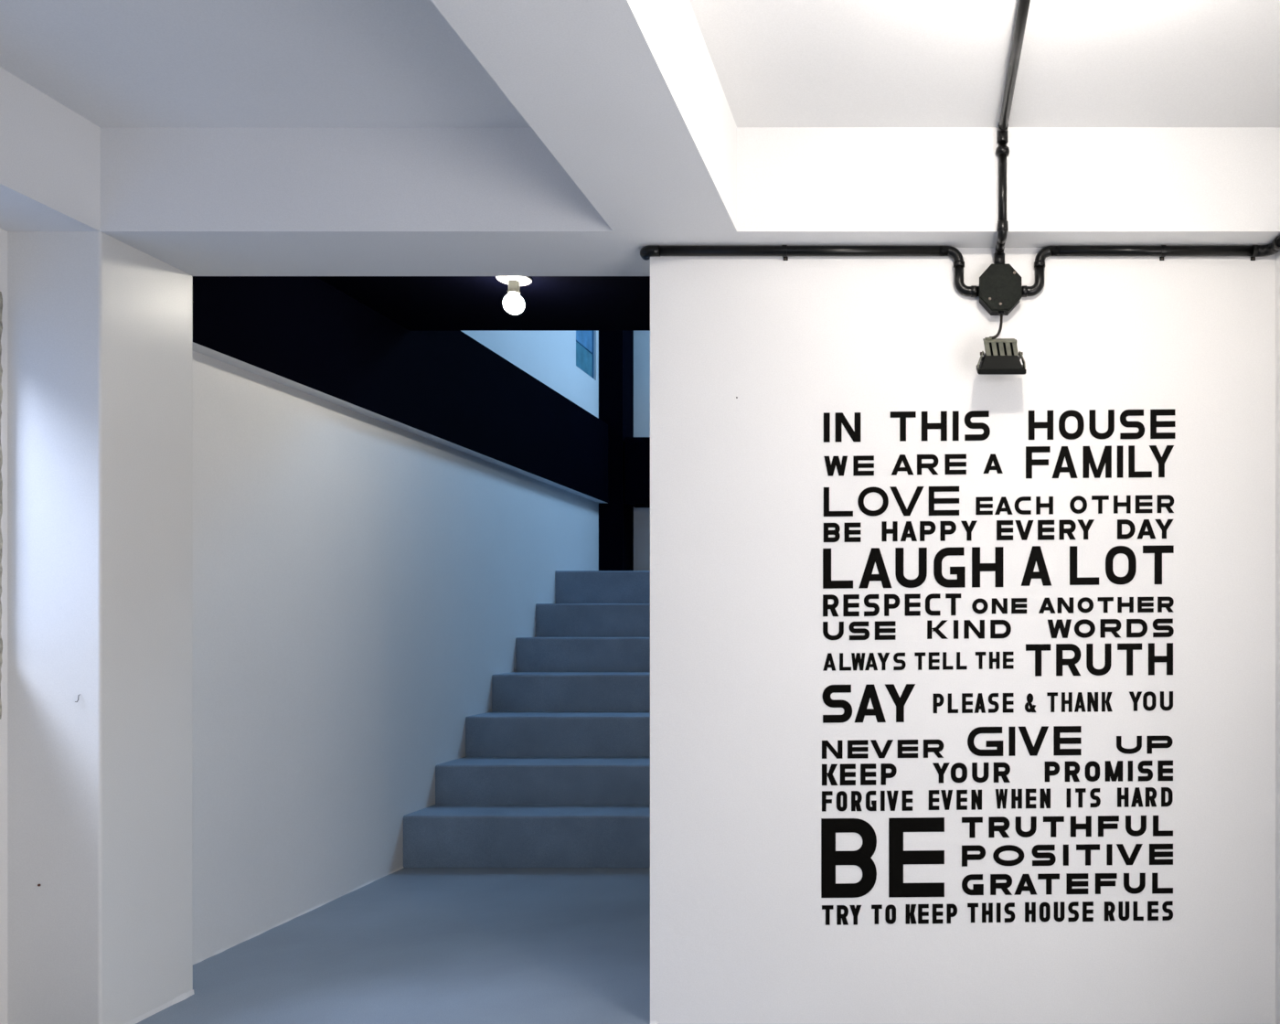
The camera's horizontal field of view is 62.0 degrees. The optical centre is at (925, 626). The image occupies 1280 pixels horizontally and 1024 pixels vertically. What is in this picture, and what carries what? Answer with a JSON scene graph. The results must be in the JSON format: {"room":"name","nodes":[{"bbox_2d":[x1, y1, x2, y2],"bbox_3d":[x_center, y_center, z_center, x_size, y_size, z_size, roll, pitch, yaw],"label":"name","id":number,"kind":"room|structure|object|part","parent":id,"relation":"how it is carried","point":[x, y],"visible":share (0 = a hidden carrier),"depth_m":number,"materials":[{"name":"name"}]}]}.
{"room":"stairwell hallway","nodes":[
{"label":"stairwell hallway","id":0,"kind":"room"},
{"bbox_2d":[0,228,7,1023],"bbox_3d":[-2.411,-0.107,-0.057,0.150,2.326,5.887,0,0,0],"label":"wall","id":1,"kind":"structure","parent":0,"point":[3,233],"depth_m":2.55,"materials":[{"name":"white paint"}]},
{"bbox_2d":[0,291,2,719],"bbox_3d":[-2.334,-0.305,2.540,0.003,1.080,0.014,0,0,0],"label":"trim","id":2,"kind":"structure","parent":1,"relation":"attached to","point":[1,296],"depth_m":2.54,"materials":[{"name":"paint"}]},
{"bbox_2d":[136,867,650,1023],"bbox_3d":[-0.703,1.156,2.045,3.666,0.200,10.490,0,0,0],"label":"floor","id":3,"kind":"structure","parent":0,"point":[408,945],"depth_m":3.19,"materials":[{"name":"blue paint"}]},
{"bbox_2d":[7,231,192,1023],"bbox_3d":[-2.218,0.025,2.724,0.236,2.061,0.327,0,0,0],"label":"pillar","id":4,"kind":"structure","parent":3,"relation":"on","point":[100,327],"depth_m":2.56,"materials":[{"name":"white paint"}]},
{"bbox_2d":[124,989,194,1023],"bbox_3d":[-2.097,1.047,2.724,0.005,0.017,0.327,0,0,0],"label":"trim","id":5,"kind":"structure","parent":4,"relation":"attached to","point":[184,996],"depth_m":2.77,"materials":[{"name":"white paint"}]},
{"bbox_2d":[403,570,650,867],"bbox_3d":[-1.442,0.356,5.841,1.682,1.400,2.896,0,0,0],"label":"staircase","id":6,"kind":"structure","parent":3,"relation":"on","point":[557,774],"depth_m":4.96,"materials":[{"name":"blue paint"}]},
{"bbox_2d":[598,330,633,570],"bbox_3d":[-2.199,-1.762,7.160,0.168,2.836,0.260,0,0,0],"label":"post","id":7,"kind":"object","parent":6,"relation":"on","point":[615,347],"visible":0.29,"depth_m":7.03,"materials":[{"name":"paint"}]},
{"bbox_2d":[192,330,598,962],"bbox_3d":[-2.358,-1.072,5.088,0.150,4.256,4.403,0,0,0],"label":"wall","id":8,"kind":"structure","parent":0,"point":[362,583],"depth_m":3.88,"materials":[{"name":"white paint"}]},
{"bbox_2d":[192,865,403,964],"bbox_3d":[-2.281,1.051,3.641,0.004,0.009,1.508,0,0,0],"label":"trim","id":9,"kind":"structure","parent":8,"relation":"attached to","point":[400,868],"depth_m":3.63,"materials":[{"name":"white paint"}]},
{"bbox_2d":[192,276,607,502],"bbox_3d":[-2.249,-1.135,4.958,0.067,0.550,4.143,0,0,0],"label":"beam","id":10,"kind":"structure","parent":8,"relation":"attached to","point":[304,334],"depth_m":4.26,"materials":[{"name":"paint"}]},
{"bbox_2d":[576,330,594,379],"bbox_3d":[-2.321,-2.162,6.774,0.045,0.917,0.402,0,0,0],"label":"window","id":11,"kind":"structure","parent":8,"relation":"in","point":[584,339],"depth_m":6.83,"materials":[{"name":"blue glass"}]},
{"bbox_3d":[-2.321,-1.973,6.774,0.033,0.166,0.378,0,0,0],"label":"pane","id":12,"kind":"part","parent":11,"relation":"part of","materials":[{"name":"blue glass"}]},
{"bbox_3d":[-2.321,-1.801,6.774,0.033,0.166,0.378,0,0,0],"label":"pane","id":13,"kind":"part","parent":11,"relation":"part of","materials":[{"name":"teal glass"}]},
{"bbox_2d":[0,0,1279,330],"bbox_3d":[-0.703,-1.370,0.560,3.666,0.200,7.520,0,0,0],"label":"ceiling","id":14,"kind":"structure","parent":0,"point":[112,63],"depth_m":2.30,"materials":[{"name":"white paint"}]},
{"bbox_2d":[0,66,100,231],"bbox_3d":[-2.218,-1.137,-0.220,0.236,0.265,5.560,0,0,0],"label":"beam","id":15,"kind":"structure","parent":14,"relation":"attached to","point":[50,153],"depth_m":2.42,"materials":[{"name":"white paint"}]},
{"bbox_2d":[495,276,532,314],"bbox_3d":[-1.497,-1.203,3.660,0.124,0.134,0.124,0,0,0],"label":"bulb","id":16,"kind":"object","parent":14,"relation":"attached to","point":[513,303],"visible":0.96,"depth_m":3.64,"materials":[{"name":"white glass"}]},
{"bbox_3d":[-1.497,-1.174,3.660,0.074,0.075,0.074,0,0,0],"label":"bulb","id":17,"kind":"part","parent":16,"relation":"part of","materials":[{"name":"white glass"}]},
{"bbox_2d":[430,0,736,231],"bbox_3d":[-0.636,-1.137,-0.220,0.315,0.265,5.560,0,0,0],"label":"beam","id":18,"kind":"structure","parent":14,"relation":"attached to","point":[628,97],"depth_m":1.97,"materials":[{"name":"white paint"}]},
{"bbox_2d":[100,127,1279,276],"bbox_3d":[-0.703,-1.137,2.724,3.266,0.265,0.327,0,0,0],"label":"beam","id":19,"kind":"structure","parent":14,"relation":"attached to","point":[199,201],"depth_m":2.56,"materials":[{"name":"white paint"}]},
{"bbox_2d":[993,130,1009,263],"bbox_3d":[0.196,-1.099,2.600,0.035,0.313,0.141,0,0,0],"label":"conduit pipe","id":20,"kind":"object","parent":19,"relation":"attached to","point":[1002,151],"visible":0.98,"depth_m":2.54,"materials":[{"name":"black metal"}]},
{"bbox_2d":[997,0,1030,132],"bbox_3d":[0.198,-1.255,2.135,0.026,0.030,0.850,0,0,0],"label":"conduit pipe","id":21,"kind":"object","parent":14,"relation":"attached to","point":[1023,6],"visible":0.98,"depth_m":2.23,"materials":[{"name":"black metal"}]},
{"bbox_2d":[633,330,650,570],"bbox_3d":[-0.516,-1.072,7.365,3.833,4.256,0.150,0,0,0],"label":"wall","id":22,"kind":"structure","parent":0,"point":[641,338],"depth_m":7.29,"materials":[{"name":"white paint"}]},
{"bbox_2d":[624,437,650,507],"bbox_3d":[-1.350,-1.091,7.160,1.500,0.462,0.260,0,0,0],"label":"beam","id":23,"kind":"structure","parent":22,"relation":"attached to","point":[636,449],"depth_m":7.03,"materials":[{"name":"paint"}]},
{"bbox_2d":[650,247,1275,1023],"bbox_3d":[0.100,0.025,2.779,1.661,2.061,0.217,0,0,0],"label":"wall","id":24,"kind":"structure","parent":0,"point":[740,933],"depth_m":2.67,"materials":[{"name":"white paint"}]},
{"bbox_2d":[640,245,979,297],"bbox_3d":[-0.307,-0.938,2.663,0.903,0.136,0.045,0,0,0],"label":"conduit pipe","id":25,"kind":"object","parent":24,"relation":"attached to","point":[651,250],"visible":1,"depth_m":2.64,"materials":[{"name":"black metal"}]},
{"bbox_2d":[821,409,1175,925],"bbox_3d":[0.194,0.108,2.669,0.939,1.369,0.002,0,0,0],"label":"wall lettering","id":26,"kind":"object","parent":24,"relation":"attached to","point":[861,858],"depth_m":2.67,"materials":[{"name":"black plastic"}]},
{"bbox_2d":[979,263,1021,316],"bbox_3d":[0.196,-0.882,2.644,0.111,0.129,0.050,0,0,0],"label":"junction box","id":27,"kind":"object","parent":24,"relation":"attached to","point":[999,284],"visible":1,"depth_m":2.62,"materials":[{"name":"black metal"}]},
{"bbox_2d":[976,314,1026,374],"bbox_3d":[0.194,-0.729,2.601,0.123,0.182,0.138,0,0,0],"label":"floodlight","id":28,"kind":"object","parent":24,"relation":"attached to","point":[1001,357],"visible":1,"depth_m":2.55,"materials":[{"name":"black metal"}]},
{"bbox_3d":[0.141,-0.681,2.611,0.016,0.050,0.111,0,0,0],"label":"bracket arm","id":29,"kind":"part","parent":28,"relation":"part of","materials":[{"name":"metal"}]},
{"bbox_3d":[0.189,-0.728,2.559,0.081,0.025,0.055,0,0,0],"label":"plate","id":30,"kind":"part","parent":28,"relation":"part of","materials":[{"name":"metal"}]},
{"bbox_3d":[0.248,-0.681,2.611,0.016,0.050,0.111,0,0,0],"label":"bracket arm","id":31,"kind":"part","parent":28,"relation":"part of","materials":[{"name":"metal"}]},
{"bbox_2d":[1021,234,1279,297],"bbox_3d":[0.589,-0.938,1.536,0.683,0.137,2.271,0,0,0],"label":"conduit pipe","id":32,"kind":"object","parent":24,"relation":"attached to","point":[1163,250],"visible":1,"depth_m":2.65,"materials":[{"name":"black metal"}]},
{"bbox_2d":[1275,250,1279,1023],"bbox_3d":[1.005,-0.107,-0.057,0.150,2.326,5.887,0,0,0],"label":"wall","id":33,"kind":"structure","parent":0,"point":[1277,254],"depth_m":2.65,"materials":[{"name":"white paint"}]}
]}

